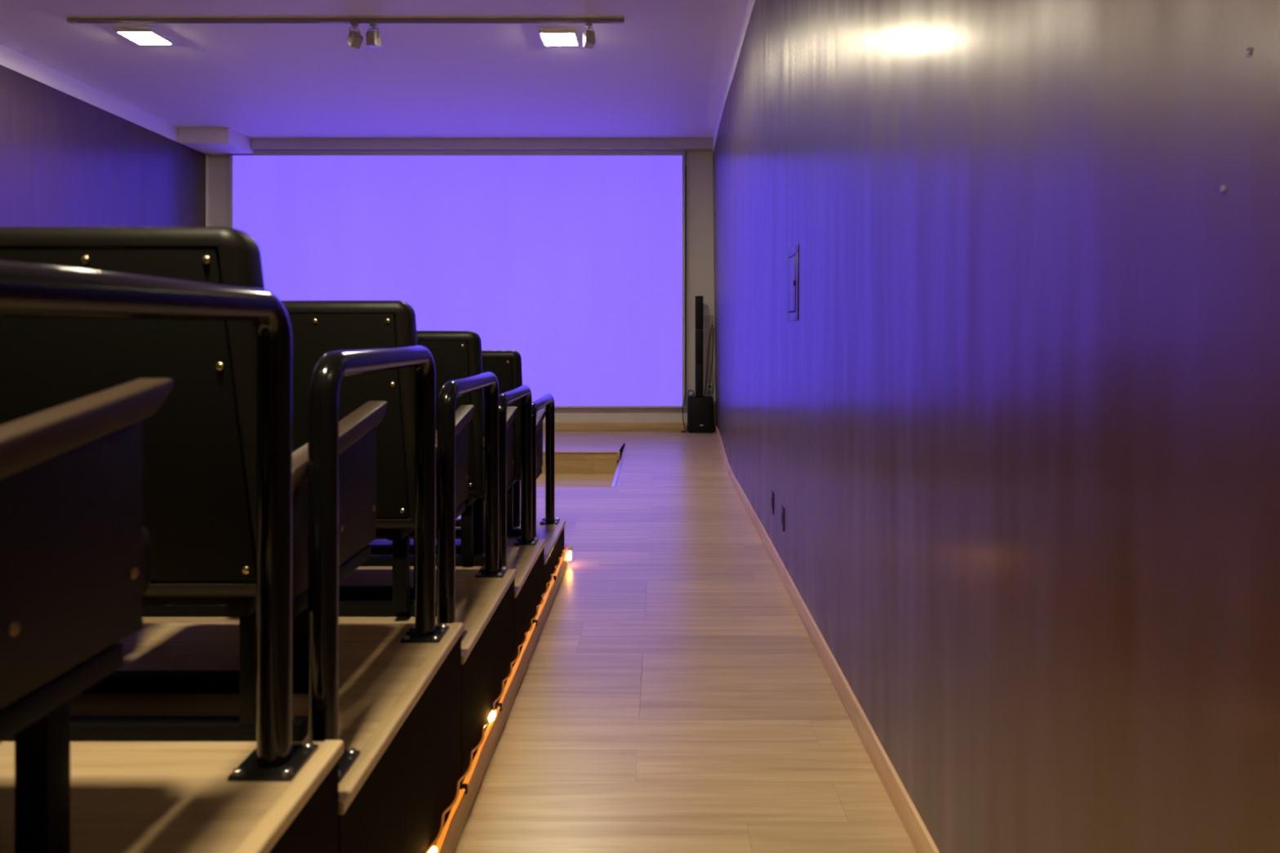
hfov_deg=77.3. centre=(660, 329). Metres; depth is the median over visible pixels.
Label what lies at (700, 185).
wall
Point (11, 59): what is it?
trim
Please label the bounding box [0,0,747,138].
ceiling
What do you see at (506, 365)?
seat
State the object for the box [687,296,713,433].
speaker
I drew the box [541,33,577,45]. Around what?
diffuser
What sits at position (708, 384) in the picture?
power outlet
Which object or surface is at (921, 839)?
baseboard
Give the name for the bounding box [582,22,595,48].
spotlight
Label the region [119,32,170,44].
diffuser
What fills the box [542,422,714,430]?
baseboard
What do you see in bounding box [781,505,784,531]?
wall plate
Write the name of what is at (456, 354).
seat
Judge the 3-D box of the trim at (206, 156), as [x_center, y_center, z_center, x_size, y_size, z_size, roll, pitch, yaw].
[-5.670,-0.510,10.002,0.030,3.340,0.035,0,0,0]
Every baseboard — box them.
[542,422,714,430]
[714,423,939,852]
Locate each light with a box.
[115,27,173,44]
[425,543,572,852]
[538,29,579,46]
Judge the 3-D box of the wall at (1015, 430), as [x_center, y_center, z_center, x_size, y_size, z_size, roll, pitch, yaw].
[0.700,-0.455,3.210,0.214,3.470,13.620,0,0,0]
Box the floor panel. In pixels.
[541,443,624,473]
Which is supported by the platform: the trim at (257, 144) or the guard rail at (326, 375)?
the guard rail at (326, 375)
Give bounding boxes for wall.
[0,64,205,226]
[206,150,715,424]
[712,0,1279,852]
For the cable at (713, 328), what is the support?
attached to the wall at (1015, 430)
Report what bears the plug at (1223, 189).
attached to the wall at (1015, 430)
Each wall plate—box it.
[770,490,773,514]
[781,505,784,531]
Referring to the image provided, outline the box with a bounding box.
[786,244,798,320]
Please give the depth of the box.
3.74 m
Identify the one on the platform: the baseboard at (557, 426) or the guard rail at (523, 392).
the guard rail at (523, 392)
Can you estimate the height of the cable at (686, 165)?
3.299 m
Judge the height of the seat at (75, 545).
0.923 m
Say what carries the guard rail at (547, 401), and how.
on the platform
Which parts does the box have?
door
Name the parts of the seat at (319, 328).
panel, backrest, seat frame, leg, seat frame, leg, panel, armrest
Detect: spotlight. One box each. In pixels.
[346,22,363,48]
[365,22,381,48]
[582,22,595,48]
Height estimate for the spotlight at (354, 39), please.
0.192 m
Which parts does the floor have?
pit edge trim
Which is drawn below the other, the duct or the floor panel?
the floor panel
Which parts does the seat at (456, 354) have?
panel, backrest, leg, seat frame, leg, panel, armrest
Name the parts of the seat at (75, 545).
leg, panel, armrest, seat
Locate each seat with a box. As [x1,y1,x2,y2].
[0,226,387,741]
[0,377,173,852]
[142,300,474,616]
[360,330,517,566]
[376,350,545,536]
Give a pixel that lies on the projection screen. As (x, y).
(571, 262)
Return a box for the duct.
[704,315,712,395]
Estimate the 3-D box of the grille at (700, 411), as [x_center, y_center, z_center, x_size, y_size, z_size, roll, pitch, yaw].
[0.486,1.032,9.725,0.286,0.385,0.010,0,0,0]
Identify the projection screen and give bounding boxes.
[228,150,685,408]
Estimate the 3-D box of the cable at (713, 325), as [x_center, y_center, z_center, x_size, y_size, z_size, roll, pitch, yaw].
[0.586,0.381,9.919,0.155,0.887,0.033,0,0,-33]
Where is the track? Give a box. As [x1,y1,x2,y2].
[66,17,623,23]
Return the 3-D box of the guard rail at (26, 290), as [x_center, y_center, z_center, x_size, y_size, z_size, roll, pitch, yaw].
[-0.587,0.299,0.915,0.094,0.721,0.694,0,0,0]
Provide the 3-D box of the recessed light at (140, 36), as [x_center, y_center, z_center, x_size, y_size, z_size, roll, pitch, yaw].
[-4.125,-2.342,6.400,0.290,0.036,0.290,0,0,0]
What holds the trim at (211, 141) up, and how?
attached to the wall at (700, 185)
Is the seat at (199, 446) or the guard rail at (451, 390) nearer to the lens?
the seat at (199, 446)
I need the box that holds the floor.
[453,430,916,852]
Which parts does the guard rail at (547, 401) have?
plate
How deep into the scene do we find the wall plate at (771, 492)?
4.39 m
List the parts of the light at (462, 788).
bulb, bulb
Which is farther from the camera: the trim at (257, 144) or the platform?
the trim at (257, 144)
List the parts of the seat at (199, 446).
panel, backrest, seat frame, seat frame, leg, leg, panel, armrest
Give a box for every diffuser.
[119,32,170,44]
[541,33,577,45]
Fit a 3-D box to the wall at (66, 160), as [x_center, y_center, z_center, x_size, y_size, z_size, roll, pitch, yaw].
[-5.288,-0.455,3.210,0.120,3.470,13.660,0,0,-4]
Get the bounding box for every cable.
[680,164,687,432]
[703,324,713,396]
[708,328,714,396]
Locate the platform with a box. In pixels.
[0,520,568,852]
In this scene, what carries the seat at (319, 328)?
on the platform
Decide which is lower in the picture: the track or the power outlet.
the power outlet
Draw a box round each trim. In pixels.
[0,44,206,155]
[178,128,254,155]
[205,155,208,226]
[251,137,712,151]
[712,0,755,153]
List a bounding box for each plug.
[1219,186,1226,195]
[1244,47,1252,57]
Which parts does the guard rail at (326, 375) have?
plate, plate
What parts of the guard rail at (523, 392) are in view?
plate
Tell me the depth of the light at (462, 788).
2.37 m
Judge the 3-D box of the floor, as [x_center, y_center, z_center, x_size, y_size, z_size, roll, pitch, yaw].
[-2.500,1.408,3.210,7.000,0.304,13.620,0,0,0]
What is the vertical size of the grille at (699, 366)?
0.393 m
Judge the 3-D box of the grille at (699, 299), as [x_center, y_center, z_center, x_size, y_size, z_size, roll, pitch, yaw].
[0.471,-0.208,9.756,0.080,0.392,0.008,0,0,0]
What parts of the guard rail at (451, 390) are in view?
plate, plate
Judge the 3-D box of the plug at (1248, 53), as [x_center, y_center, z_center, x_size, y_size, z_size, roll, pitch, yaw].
[0.630,-0.297,0.857,0.002,0.011,0.011,0,0,0]
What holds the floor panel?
on the floor
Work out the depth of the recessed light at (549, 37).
6.37 m
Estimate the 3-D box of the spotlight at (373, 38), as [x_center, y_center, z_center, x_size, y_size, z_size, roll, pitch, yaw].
[-2.183,-2.240,6.080,0.094,0.182,0.098,0,0,14]
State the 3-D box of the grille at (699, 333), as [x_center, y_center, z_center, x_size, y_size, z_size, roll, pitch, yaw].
[0.471,0.205,9.756,0.080,0.390,0.008,0,0,0]
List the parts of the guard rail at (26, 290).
plate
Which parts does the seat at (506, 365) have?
panel, backrest, leg, leg, panel, armrest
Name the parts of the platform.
baseboard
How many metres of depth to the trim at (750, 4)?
6.74 m
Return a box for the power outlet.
[706,382,712,391]
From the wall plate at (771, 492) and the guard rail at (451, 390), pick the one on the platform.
the guard rail at (451, 390)
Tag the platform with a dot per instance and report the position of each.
(415, 713)
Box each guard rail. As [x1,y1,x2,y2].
[0,261,318,781]
[307,345,448,782]
[436,371,507,641]
[498,384,538,580]
[532,393,559,537]
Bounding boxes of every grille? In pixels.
[688,399,712,430]
[696,296,702,328]
[696,330,702,362]
[696,364,702,396]

